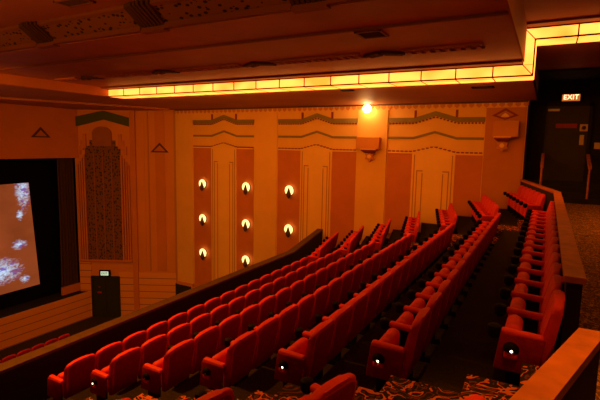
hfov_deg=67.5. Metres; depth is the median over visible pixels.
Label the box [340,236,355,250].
seat
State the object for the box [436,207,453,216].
seat
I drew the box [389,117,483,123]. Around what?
trim
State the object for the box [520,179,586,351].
half wall
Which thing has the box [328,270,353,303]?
seat
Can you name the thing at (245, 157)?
trim
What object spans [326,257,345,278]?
seat
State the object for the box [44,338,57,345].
seat
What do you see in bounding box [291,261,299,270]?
seat
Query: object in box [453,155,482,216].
wall panel
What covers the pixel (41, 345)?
seat
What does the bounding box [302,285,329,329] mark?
seat
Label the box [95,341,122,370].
seat
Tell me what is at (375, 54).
chevron
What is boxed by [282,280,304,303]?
seat
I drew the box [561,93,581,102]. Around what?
exit sign
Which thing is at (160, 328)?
seat
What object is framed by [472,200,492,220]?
seat
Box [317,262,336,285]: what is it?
seat
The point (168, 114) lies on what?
trim
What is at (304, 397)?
seat cushion
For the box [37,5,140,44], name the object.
ceiling vent
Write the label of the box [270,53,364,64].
frieze
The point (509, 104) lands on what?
trim
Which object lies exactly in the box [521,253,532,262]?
seat cushion
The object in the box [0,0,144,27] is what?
ceiling
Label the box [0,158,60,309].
screen masking
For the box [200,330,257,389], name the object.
seat
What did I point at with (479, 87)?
ceiling vent
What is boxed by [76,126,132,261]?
decorative wall panel
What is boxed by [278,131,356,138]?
trim
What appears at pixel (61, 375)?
seat cushion
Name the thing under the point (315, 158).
trim
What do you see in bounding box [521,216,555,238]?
seat
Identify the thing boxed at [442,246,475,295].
seat
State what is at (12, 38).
ceiling vent
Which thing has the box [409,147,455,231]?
wall panel
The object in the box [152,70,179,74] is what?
chevron
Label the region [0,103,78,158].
wall
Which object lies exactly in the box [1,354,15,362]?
seat
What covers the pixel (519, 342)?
seat
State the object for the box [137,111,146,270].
trim
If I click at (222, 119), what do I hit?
trim
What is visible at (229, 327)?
seat
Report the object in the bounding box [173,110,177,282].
trim
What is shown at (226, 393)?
seat
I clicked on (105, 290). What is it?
door
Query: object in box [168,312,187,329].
seat
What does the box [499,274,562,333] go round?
seat
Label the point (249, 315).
seat
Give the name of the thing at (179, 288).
door
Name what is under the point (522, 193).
seat
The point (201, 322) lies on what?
seat
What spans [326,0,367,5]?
ceiling vent
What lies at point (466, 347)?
floor
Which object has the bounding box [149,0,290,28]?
ceiling vent
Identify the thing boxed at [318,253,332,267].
seat
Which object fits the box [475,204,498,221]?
seat
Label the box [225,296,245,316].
seat
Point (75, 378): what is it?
seat
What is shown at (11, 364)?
trim
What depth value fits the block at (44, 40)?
8.57 m
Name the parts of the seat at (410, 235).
backrest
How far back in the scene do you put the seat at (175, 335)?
7.29 m
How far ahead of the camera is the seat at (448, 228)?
10.72 m
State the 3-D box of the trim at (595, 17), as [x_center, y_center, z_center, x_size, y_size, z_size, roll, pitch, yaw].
[6.147,-3.409,8.259,3.600,0.045,0.280,5,8,28]
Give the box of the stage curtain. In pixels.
[57,158,78,286]
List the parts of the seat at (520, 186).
backrest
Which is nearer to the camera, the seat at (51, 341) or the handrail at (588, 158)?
the handrail at (588, 158)
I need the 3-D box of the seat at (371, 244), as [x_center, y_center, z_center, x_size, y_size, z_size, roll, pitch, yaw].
[1.762,1.548,12.387,0.528,0.850,0.561,5,8,28]
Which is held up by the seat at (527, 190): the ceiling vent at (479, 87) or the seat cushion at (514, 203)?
the seat cushion at (514, 203)
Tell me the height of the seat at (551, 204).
0.850 m
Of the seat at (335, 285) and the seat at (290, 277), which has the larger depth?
the seat at (290, 277)
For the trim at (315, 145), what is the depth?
17.85 m
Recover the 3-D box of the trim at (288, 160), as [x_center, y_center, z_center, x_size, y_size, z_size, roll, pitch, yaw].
[-0.513,2.201,19.130,1.100,8.580,0.030,5,8,28]
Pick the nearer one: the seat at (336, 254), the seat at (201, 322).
the seat at (201, 322)
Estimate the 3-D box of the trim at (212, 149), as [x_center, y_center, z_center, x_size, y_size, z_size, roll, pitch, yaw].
[-3.519,1.962,20.702,1.286,8.550,0.016,5,8,28]
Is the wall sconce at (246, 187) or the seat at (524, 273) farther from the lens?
the wall sconce at (246, 187)
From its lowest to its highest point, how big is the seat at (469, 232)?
0.850 m
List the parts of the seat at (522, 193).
backrest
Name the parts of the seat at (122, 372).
panel, armrest, backrest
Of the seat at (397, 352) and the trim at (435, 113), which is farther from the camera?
the trim at (435, 113)
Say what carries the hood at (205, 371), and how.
attached to the seat at (231, 366)
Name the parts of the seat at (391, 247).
backrest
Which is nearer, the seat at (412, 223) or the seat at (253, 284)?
the seat at (253, 284)
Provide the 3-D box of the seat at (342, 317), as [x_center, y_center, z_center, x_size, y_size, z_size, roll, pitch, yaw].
[0.313,1.658,5.381,0.528,0.850,0.561,5,8,28]
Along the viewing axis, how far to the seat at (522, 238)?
7.05 m
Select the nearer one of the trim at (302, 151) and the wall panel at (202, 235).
the trim at (302, 151)
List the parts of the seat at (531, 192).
backrest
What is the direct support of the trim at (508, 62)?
attached to the ceiling at (497, 35)
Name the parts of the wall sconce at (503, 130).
casing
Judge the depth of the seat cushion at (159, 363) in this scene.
5.93 m
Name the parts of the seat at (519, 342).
panel, armrest, armrest, backrest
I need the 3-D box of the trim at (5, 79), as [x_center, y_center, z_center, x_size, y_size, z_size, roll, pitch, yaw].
[-9.972,-3.295,9.537,0.250,0.800,13.670,5,8,28]
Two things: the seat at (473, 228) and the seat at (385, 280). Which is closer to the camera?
the seat at (385, 280)
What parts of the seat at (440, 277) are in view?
armrest, backrest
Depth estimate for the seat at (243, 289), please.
10.53 m
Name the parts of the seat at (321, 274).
backrest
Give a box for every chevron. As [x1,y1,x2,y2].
[75,111,128,126]
[80,76,103,79]
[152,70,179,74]
[244,61,276,67]
[363,51,404,58]
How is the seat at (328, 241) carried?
on the floor at (466, 347)
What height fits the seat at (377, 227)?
0.850 m
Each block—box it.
[18,21,59,48]
[123,0,169,34]
[289,0,330,13]
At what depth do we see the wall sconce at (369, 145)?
16.63 m
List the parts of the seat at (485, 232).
backrest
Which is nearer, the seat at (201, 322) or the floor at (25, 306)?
the seat at (201, 322)
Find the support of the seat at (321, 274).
on the floor at (466, 347)
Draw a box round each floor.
[0,290,86,317]
[0,317,117,359]
[47,208,551,399]
[84,203,599,399]
[525,179,599,204]
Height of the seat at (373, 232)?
0.850 m
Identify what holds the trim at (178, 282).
attached to the wall at (433, 124)
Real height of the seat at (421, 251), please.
0.850 m
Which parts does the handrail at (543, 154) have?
post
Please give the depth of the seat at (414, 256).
7.97 m
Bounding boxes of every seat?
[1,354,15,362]
[16,348,30,356]
[31,343,44,350]
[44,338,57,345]
[47,353,95,399]
[57,333,69,340]
[90,347,141,399]
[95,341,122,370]
[122,330,146,351]
[138,334,167,378]
[141,339,195,398]
[146,321,168,339]
[166,323,190,352]
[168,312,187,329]
[186,304,204,322]
[189,313,210,338]
[190,325,219,373]
[195,387,234,399]
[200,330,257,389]
[203,297,220,313]
[208,304,228,326]
[215,314,240,354]
[218,290,234,304]
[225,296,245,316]
[231,285,247,298]
[235,304,259,336]
[240,289,259,308]
[244,279,259,291]
[248,316,279,369]
[252,295,276,325]
[255,282,273,301]
[260,274,271,286]
[267,276,285,294]
[268,287,290,314]
[268,305,298,353]
[271,269,281,281]
[274,319,335,386]
[278,271,296,286]
[281,265,290,276]
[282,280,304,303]
[286,294,314,340]
[290,266,306,279]
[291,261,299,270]
[295,273,316,298]
[298,373,356,399]
[299,261,315,273]
[300,257,308,266]
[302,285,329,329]
[305,246,323,262]
[306,268,326,292]
[309,257,324,272]
[310,305,352,364]
[313,243,326,256]
[316,240,329,254]
[316,277,341,316]
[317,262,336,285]
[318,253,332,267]
[320,237,332,253]
[323,234,335,252]
[326,232,338,251]
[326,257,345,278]
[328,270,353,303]
[329,293,367,348]
[332,250,340,261]
[334,239,352,257]
[335,253,353,271]
[339,264,363,301]
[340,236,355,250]
[343,233,357,249]
[343,249,361,265]
[345,282,380,334]
[346,230,359,250]
[348,228,361,249]
[349,258,372,292]
[350,225,363,246]
[351,245,368,260]
[358,241,375,255]
[359,253,380,283]
[359,273,391,322]
[366,231,384,252]
[366,307,430,391]
[367,248,388,275]
[370,228,385,245]
[371,265,401,311]
[372,226,387,249]
[374,223,388,245]
[375,221,389,242]
[375,244,395,274]
[377,218,390,240]
[382,240,401,267]
[382,258,410,302]
[388,236,407,261]
[391,252,417,294]
[392,394,484,399]
[394,233,412,255]
[395,292,441,362]
[399,247,424,286]
[400,223,418,241]
[402,220,419,233]
[403,218,419,227]
[404,213,419,221]
[404,215,419,227]
[405,211,420,219]
[406,242,430,279]
[407,279,450,344]
[413,237,436,273]
[418,269,458,329]
[419,233,441,267]
[424,230,446,262]
[427,260,465,316]
[429,226,450,258]
[434,223,454,253]
[435,203,451,211]
[435,205,452,228]
[435,252,470,305]
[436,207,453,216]
[436,209,454,229]
[436,212,455,230]
[437,214,456,230]
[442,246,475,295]
[448,240,480,286]
[454,235,484,278]
[459,230,487,271]
[463,226,490,265]
[467,222,493,260]
[468,194,485,218]
[469,196,488,220]
[470,198,490,223]
[471,219,495,254]
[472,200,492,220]
[474,202,495,227]
[474,216,498,250]
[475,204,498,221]
[477,213,500,246]
[487,290,564,385]
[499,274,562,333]
[503,185,523,210]
[504,262,561,310]
[506,187,527,212]
[507,252,560,294]
[509,188,531,215]
[511,244,558,281]
[512,190,535,217]
[513,237,558,270]
[515,192,540,219]
[516,230,557,260]
[518,225,556,252]
[519,194,545,217]
[519,220,556,245]
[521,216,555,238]
[523,212,555,233]
[524,209,554,228]
[525,206,554,224]
[526,203,554,220]
[527,201,553,222]
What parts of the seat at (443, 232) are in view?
backrest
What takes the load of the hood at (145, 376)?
attached to the seat at (174, 368)
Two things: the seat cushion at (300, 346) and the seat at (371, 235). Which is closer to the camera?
the seat cushion at (300, 346)
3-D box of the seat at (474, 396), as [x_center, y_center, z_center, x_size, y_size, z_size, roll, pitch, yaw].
[0.538,1.326,2.179,0.528,0.850,0.625,7,9,41]
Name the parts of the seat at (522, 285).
armrest, backrest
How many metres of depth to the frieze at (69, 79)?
13.19 m
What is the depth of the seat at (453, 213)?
13.38 m
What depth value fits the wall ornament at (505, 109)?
14.53 m
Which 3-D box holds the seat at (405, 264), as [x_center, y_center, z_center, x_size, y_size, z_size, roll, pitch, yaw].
[1.564,1.400,7.645,0.528,0.850,0.561,5,8,28]
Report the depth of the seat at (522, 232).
7.50 m
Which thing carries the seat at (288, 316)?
on the floor at (466, 347)
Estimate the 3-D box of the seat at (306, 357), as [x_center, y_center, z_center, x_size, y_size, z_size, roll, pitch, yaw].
[0.037,1.715,4.881,0.528,0.850,0.668,5,8,28]
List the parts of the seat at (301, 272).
backrest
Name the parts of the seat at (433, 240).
backrest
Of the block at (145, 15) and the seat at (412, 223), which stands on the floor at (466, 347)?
the seat at (412, 223)
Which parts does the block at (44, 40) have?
moulding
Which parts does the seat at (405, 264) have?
backrest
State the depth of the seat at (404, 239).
11.20 m
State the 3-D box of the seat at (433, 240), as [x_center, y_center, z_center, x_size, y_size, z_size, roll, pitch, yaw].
[2.565,1.193,9.457,0.528,0.850,0.561,5,8,28]
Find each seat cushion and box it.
[57,372,63,395]
[101,365,109,392]
[152,357,163,386]
[212,347,228,381]
[287,337,308,354]
[298,395,309,399]
[379,328,399,345]
[396,311,413,324]
[410,298,424,308]
[421,286,434,294]
[431,276,442,283]
[439,268,449,273]
[447,260,455,265]
[453,253,461,258]
[505,314,522,330]
[508,297,525,315]
[512,283,527,298]
[513,197,517,210]
[516,199,521,212]
[517,271,529,279]
[518,262,530,272]
[519,201,524,215]
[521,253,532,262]
[524,246,533,250]
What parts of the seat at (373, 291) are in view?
backrest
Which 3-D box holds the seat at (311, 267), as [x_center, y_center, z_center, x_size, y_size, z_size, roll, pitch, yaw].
[0.098,1.987,11.565,0.528,0.850,0.561,5,8,28]
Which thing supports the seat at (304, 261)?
on the floor at (466, 347)
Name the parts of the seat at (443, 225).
backrest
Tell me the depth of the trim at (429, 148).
15.67 m
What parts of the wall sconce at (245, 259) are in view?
glass dish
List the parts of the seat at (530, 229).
armrest, backrest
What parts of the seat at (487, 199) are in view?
backrest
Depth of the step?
7.37 m
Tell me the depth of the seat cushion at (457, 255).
7.52 m
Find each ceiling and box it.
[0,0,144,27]
[0,0,521,86]
[0,21,599,109]
[523,0,599,21]
[538,67,599,81]
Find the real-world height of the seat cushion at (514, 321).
0.380 m
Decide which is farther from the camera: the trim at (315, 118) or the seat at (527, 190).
the trim at (315, 118)
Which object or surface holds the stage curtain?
hanging from the wall at (18, 123)
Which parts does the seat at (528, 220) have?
armrest, backrest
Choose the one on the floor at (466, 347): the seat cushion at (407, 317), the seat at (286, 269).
the seat at (286, 269)
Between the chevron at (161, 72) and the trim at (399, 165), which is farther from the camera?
the trim at (399, 165)
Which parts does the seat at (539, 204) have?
panel, backrest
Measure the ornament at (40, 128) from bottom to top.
0.460 m
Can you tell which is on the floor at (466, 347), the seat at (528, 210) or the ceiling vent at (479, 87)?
the seat at (528, 210)
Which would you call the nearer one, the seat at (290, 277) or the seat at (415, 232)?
the seat at (290, 277)
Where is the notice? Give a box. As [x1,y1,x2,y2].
[594,143,599,148]
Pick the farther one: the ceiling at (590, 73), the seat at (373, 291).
the ceiling at (590, 73)
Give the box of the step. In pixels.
[505,0,526,61]
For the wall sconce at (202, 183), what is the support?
attached to the wall at (433, 124)
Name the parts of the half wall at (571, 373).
panel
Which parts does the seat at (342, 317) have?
armrest, backrest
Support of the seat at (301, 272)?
on the floor at (466, 347)
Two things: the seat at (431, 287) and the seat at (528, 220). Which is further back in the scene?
the seat at (528, 220)
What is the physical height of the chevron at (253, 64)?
0.050 m
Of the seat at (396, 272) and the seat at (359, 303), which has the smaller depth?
the seat at (359, 303)
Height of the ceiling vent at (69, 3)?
0.025 m
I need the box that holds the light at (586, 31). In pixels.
[108,21,599,98]
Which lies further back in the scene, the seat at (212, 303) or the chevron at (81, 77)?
the chevron at (81, 77)
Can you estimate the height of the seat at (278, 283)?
0.850 m
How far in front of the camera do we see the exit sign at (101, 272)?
22.26 m
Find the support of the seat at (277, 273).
on the floor at (466, 347)
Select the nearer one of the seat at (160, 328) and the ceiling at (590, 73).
the seat at (160, 328)
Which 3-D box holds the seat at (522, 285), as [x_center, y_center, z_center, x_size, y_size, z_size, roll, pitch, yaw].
[2.374,1.051,4.666,0.528,0.850,0.561,5,8,28]
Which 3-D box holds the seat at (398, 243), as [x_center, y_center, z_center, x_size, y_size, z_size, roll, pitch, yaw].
[2.157,1.372,10.909,0.528,0.850,0.561,5,8,28]
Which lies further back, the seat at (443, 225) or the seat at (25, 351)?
the seat at (25, 351)
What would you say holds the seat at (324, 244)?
on the floor at (466, 347)
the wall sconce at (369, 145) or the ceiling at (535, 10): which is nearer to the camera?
the ceiling at (535, 10)
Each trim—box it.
[0,11,508,69]
[0,73,108,96]
[0,97,168,110]
[0,229,322,374]
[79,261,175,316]
[101,60,522,88]
[108,64,522,89]
[129,110,139,310]
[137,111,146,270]
[146,111,150,270]
[154,111,166,270]
[165,111,175,270]
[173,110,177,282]
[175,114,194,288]
[177,101,528,113]
[177,281,194,286]
[193,115,253,123]
[193,119,253,124]
[193,130,253,136]
[193,143,253,147]
[193,143,253,148]
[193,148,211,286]
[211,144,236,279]
[212,149,234,279]
[237,149,253,270]
[253,112,277,263]
[277,145,355,151]
[277,150,300,254]
[278,113,357,122]
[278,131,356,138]
[278,144,355,150]
[279,118,356,124]
[299,146,332,242]
[300,151,329,240]
[301,112,332,118]
[330,152,355,247]
[354,110,388,243]
[384,153,411,237]
[387,148,482,155]
[388,131,483,139]
[388,147,481,153]
[389,111,484,122]
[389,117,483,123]
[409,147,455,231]
[411,155,452,231]
[414,110,457,117]
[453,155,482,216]
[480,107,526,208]
[526,15,599,27]
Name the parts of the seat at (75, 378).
panel, armrest, backrest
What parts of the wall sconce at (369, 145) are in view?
casing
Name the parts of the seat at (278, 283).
backrest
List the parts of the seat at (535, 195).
backrest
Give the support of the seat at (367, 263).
on the floor at (466, 347)
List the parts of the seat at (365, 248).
backrest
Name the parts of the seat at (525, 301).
armrest, backrest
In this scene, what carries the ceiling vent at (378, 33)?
in the ceiling at (497, 35)
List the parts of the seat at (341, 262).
backrest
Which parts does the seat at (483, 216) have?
panel, backrest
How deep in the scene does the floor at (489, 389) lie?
4.34 m
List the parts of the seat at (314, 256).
panel, backrest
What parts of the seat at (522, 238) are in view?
armrest, backrest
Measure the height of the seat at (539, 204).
0.850 m
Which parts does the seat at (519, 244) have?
armrest, backrest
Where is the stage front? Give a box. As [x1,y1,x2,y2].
[0,291,90,349]
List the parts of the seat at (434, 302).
armrest, backrest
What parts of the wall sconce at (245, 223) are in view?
glass dish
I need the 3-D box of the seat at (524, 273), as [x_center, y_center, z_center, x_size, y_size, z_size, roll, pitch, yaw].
[2.625,0.999,5.119,0.528,0.850,0.561,5,8,28]
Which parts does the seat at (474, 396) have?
backrest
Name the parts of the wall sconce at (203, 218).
glass dish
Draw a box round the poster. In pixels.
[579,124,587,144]
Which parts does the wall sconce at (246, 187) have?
glass dish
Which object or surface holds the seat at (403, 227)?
on the floor at (466, 347)
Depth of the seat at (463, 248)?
7.98 m
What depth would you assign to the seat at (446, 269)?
6.58 m
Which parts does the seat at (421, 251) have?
backrest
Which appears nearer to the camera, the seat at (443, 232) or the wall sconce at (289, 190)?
the seat at (443, 232)
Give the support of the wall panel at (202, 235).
attached to the wall at (433, 124)
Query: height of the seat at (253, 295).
0.850 m
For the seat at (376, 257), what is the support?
on the floor at (466, 347)
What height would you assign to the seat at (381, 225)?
0.850 m
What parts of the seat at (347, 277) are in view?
backrest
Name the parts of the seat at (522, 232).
armrest, backrest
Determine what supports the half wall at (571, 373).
on the floor at (466, 347)
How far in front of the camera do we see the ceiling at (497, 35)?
8.28 m
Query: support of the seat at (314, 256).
on the floor at (466, 347)
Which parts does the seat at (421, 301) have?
armrest, backrest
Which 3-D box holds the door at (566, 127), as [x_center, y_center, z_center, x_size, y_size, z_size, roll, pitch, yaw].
[8.652,-1.886,14.675,1.400,2.520,0.135,5,8,28]
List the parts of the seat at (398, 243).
backrest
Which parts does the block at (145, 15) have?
moulding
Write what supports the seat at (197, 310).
on the floor at (466, 347)
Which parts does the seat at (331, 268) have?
backrest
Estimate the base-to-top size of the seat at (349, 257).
0.850 m
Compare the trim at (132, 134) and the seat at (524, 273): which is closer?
the seat at (524, 273)
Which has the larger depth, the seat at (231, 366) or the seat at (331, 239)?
the seat at (331, 239)
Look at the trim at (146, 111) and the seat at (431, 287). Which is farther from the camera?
the trim at (146, 111)
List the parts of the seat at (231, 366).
panel, armrest, backrest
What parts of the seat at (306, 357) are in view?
panel, armrest, armrest, backrest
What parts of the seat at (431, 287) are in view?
armrest, backrest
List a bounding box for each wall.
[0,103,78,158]
[0,231,322,399]
[73,158,79,281]
[75,110,175,288]
[176,78,599,284]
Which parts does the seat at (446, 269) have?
armrest, backrest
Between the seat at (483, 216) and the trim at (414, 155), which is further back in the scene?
the trim at (414, 155)
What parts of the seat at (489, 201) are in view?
backrest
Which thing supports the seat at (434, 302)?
on the floor at (466, 347)
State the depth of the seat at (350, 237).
15.80 m
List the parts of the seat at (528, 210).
armrest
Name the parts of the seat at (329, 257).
backrest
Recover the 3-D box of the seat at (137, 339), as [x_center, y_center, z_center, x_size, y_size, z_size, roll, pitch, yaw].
[-3.068,2.735,8.027,0.528,0.850,0.561,5,8,28]
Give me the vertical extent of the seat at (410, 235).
0.850 m
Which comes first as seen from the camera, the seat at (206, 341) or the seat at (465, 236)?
the seat at (206, 341)
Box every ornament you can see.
[31,127,50,137]
[151,143,168,152]
[492,108,518,119]
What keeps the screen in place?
attached to the screen masking
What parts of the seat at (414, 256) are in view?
backrest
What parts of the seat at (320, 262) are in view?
backrest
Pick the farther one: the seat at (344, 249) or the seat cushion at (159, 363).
the seat at (344, 249)
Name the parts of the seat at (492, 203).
backrest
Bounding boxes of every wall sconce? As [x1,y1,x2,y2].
[199,179,206,190]
[199,214,206,225]
[200,249,206,259]
[242,182,250,194]
[242,219,249,231]
[242,256,249,266]
[284,224,292,236]
[285,186,293,198]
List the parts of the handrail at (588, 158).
post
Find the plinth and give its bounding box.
[61,282,80,295]
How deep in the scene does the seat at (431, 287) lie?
5.64 m
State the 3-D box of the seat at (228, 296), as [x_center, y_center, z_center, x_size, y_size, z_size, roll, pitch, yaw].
[-1.817,2.477,10.291,0.528,0.850,0.561,5,8,28]
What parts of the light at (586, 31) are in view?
glass panel, glass panel, glass panel, glass panel, glass panel, glass panel, glass panel, glass panel, glass panel, glass panel, glass panel, glass panel, glass panel, glass panel, glass panel, glass panel, glass panel, riser panel, glass panel, glass panel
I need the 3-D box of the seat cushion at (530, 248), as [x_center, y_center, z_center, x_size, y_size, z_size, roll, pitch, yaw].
[3.283,0.881,6.496,0.144,0.380,0.390,5,8,28]
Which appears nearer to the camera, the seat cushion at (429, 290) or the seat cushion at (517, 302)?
the seat cushion at (517, 302)
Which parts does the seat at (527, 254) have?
armrest, backrest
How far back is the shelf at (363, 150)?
16.60 m
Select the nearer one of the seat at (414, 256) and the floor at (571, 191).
the seat at (414, 256)
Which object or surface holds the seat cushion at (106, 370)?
on the seat at (122, 372)
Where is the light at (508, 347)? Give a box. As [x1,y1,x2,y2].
[503,342,518,353]
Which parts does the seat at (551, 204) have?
armrest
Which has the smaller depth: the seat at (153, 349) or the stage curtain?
the seat at (153, 349)
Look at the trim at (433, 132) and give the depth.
15.59 m
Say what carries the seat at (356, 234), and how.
on the floor at (466, 347)
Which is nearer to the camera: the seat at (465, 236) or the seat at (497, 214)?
the seat at (465, 236)
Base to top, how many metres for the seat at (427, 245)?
0.850 m
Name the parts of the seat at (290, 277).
backrest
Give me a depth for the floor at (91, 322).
20.64 m
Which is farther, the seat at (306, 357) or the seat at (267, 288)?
the seat at (267, 288)
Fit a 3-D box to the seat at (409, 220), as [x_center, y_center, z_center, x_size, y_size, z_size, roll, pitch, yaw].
[3.796,0.861,15.262,0.528,0.850,0.561,3,7,16]
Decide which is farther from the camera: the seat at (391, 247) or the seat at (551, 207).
the seat at (391, 247)
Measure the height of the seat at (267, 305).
0.850 m
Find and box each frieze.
[55,77,86,81]
[93,71,157,78]
[171,63,246,72]
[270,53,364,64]
[401,42,484,54]
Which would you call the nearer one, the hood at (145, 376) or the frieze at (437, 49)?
the hood at (145, 376)
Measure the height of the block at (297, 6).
0.370 m
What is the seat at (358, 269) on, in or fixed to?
on the floor at (466, 347)
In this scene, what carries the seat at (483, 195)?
on the floor at (466, 347)
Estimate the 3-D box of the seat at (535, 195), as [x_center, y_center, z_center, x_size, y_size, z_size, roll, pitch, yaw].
[6.140,0.191,12.145,0.527,0.850,0.561,3,7,16]
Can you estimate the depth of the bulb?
16.36 m
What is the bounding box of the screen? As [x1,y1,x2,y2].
[0,183,39,294]
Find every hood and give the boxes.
[91,378,97,384]
[142,373,149,379]
[202,368,210,375]
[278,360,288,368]
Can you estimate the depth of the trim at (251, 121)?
20.00 m
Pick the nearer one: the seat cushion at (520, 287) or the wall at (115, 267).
the seat cushion at (520, 287)
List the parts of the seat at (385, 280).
backrest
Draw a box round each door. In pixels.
[91,276,120,316]
[176,283,190,294]
[537,102,593,181]
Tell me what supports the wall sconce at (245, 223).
attached to the wall at (433, 124)
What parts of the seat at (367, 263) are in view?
backrest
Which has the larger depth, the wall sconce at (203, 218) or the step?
the wall sconce at (203, 218)
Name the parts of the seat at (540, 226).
armrest, backrest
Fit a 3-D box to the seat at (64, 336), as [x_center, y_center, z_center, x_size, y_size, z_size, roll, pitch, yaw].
[-9.895,5.971,18.693,0.426,0.850,0.546,5,8,28]
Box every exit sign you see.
[99,270,110,276]
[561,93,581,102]
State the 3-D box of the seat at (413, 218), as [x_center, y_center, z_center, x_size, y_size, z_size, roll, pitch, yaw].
[3.937,0.801,15.759,0.527,0.850,0.561,3,7,16]
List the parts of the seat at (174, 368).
panel, armrest, backrest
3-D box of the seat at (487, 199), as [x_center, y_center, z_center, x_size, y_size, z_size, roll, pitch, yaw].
[5.483,0.353,13.690,0.528,0.850,0.561,3,7,16]
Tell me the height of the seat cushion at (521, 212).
0.380 m
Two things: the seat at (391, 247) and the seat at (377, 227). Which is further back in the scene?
the seat at (377, 227)
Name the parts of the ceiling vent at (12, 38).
panel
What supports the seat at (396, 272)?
on the floor at (466, 347)
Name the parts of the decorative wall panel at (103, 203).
pierced panel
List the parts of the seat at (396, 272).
backrest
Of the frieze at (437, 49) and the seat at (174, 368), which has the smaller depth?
the seat at (174, 368)
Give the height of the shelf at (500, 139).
0.150 m
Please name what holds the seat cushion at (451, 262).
on the seat at (453, 261)
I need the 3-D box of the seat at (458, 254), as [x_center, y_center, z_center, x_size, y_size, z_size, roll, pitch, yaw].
[2.695,1.072,7.500,0.528,0.850,0.561,5,8,28]
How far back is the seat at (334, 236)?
16.79 m
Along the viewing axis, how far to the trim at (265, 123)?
19.28 m
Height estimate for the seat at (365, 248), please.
0.850 m
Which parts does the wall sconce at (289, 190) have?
glass dish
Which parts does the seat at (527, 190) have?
backrest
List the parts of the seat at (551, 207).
armrest, backrest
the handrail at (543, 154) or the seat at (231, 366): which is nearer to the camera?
the seat at (231, 366)
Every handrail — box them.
[539,153,544,184]
[586,154,591,198]
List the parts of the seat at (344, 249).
panel, backrest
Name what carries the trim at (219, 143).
attached to the wall at (433, 124)
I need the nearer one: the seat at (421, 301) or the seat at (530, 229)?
the seat at (421, 301)
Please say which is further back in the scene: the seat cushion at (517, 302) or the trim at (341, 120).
the trim at (341, 120)
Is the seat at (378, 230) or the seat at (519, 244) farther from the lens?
the seat at (378, 230)
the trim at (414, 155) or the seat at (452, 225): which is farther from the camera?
the trim at (414, 155)
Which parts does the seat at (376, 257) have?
backrest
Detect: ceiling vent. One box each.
[0,25,36,52]
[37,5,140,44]
[53,0,95,7]
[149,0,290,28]
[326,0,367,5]
[354,29,388,38]
[471,86,494,88]
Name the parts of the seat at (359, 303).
backrest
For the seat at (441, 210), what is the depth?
15.36 m
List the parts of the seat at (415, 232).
backrest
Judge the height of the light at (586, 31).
0.976 m
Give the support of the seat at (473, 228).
on the floor at (466, 347)
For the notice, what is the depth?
14.25 m
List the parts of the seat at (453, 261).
armrest, backrest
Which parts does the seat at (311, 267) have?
backrest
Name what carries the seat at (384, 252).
on the floor at (466, 347)
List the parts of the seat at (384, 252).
backrest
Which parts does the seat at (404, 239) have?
backrest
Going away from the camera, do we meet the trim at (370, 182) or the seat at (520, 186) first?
the seat at (520, 186)
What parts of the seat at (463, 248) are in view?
armrest, backrest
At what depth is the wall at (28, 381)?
8.10 m
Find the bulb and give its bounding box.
[363,104,370,112]
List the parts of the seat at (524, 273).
armrest, backrest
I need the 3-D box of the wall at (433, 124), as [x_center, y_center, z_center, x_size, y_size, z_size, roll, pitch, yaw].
[2.465,1.147,18.058,18.680,11.050,1.200,5,8,28]
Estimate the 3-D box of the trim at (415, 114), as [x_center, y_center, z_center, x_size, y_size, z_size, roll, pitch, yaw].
[4.725,-2.996,15.619,1.480,0.260,0.050,5,8,28]
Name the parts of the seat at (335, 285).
backrest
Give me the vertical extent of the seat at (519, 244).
0.850 m
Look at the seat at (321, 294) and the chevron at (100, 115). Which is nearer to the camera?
the seat at (321, 294)
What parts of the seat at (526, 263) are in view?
armrest, backrest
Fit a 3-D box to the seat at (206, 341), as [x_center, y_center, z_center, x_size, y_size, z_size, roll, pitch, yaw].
[-1.491,2.220,6.499,0.528,0.850,0.561,5,8,28]
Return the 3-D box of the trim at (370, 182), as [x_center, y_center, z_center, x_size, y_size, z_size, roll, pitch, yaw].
[2.620,1.696,17.317,1.180,10.150,0.070,5,8,28]
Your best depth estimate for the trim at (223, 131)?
20.11 m
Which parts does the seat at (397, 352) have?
panel, armrest, armrest, backrest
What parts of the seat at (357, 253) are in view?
backrest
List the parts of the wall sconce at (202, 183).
glass dish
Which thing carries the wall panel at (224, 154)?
attached to the wall at (433, 124)
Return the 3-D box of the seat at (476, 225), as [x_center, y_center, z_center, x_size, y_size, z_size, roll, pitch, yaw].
[4.196,0.762,10.217,0.528,0.850,0.561,5,8,28]
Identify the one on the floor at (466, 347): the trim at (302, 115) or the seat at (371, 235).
the seat at (371, 235)
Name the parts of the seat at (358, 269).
backrest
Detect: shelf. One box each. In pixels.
[361,149,377,152]
[494,137,510,141]
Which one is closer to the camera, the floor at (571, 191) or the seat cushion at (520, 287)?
the seat cushion at (520, 287)
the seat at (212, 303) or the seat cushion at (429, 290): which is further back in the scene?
the seat at (212, 303)
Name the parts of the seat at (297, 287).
backrest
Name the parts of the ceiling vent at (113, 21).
panel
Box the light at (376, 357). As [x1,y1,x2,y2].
[372,353,384,362]
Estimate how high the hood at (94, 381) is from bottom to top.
0.072 m
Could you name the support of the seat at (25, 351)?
on the floor at (91, 322)
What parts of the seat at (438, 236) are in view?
backrest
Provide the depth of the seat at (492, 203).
12.73 m
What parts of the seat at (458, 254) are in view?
armrest, backrest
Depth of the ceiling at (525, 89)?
13.85 m
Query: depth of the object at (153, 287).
22.44 m
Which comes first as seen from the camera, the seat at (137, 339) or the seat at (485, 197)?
the seat at (137, 339)
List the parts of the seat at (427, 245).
backrest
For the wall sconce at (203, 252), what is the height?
0.545 m
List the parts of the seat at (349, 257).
backrest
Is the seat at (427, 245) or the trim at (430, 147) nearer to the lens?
the seat at (427, 245)
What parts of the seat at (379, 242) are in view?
backrest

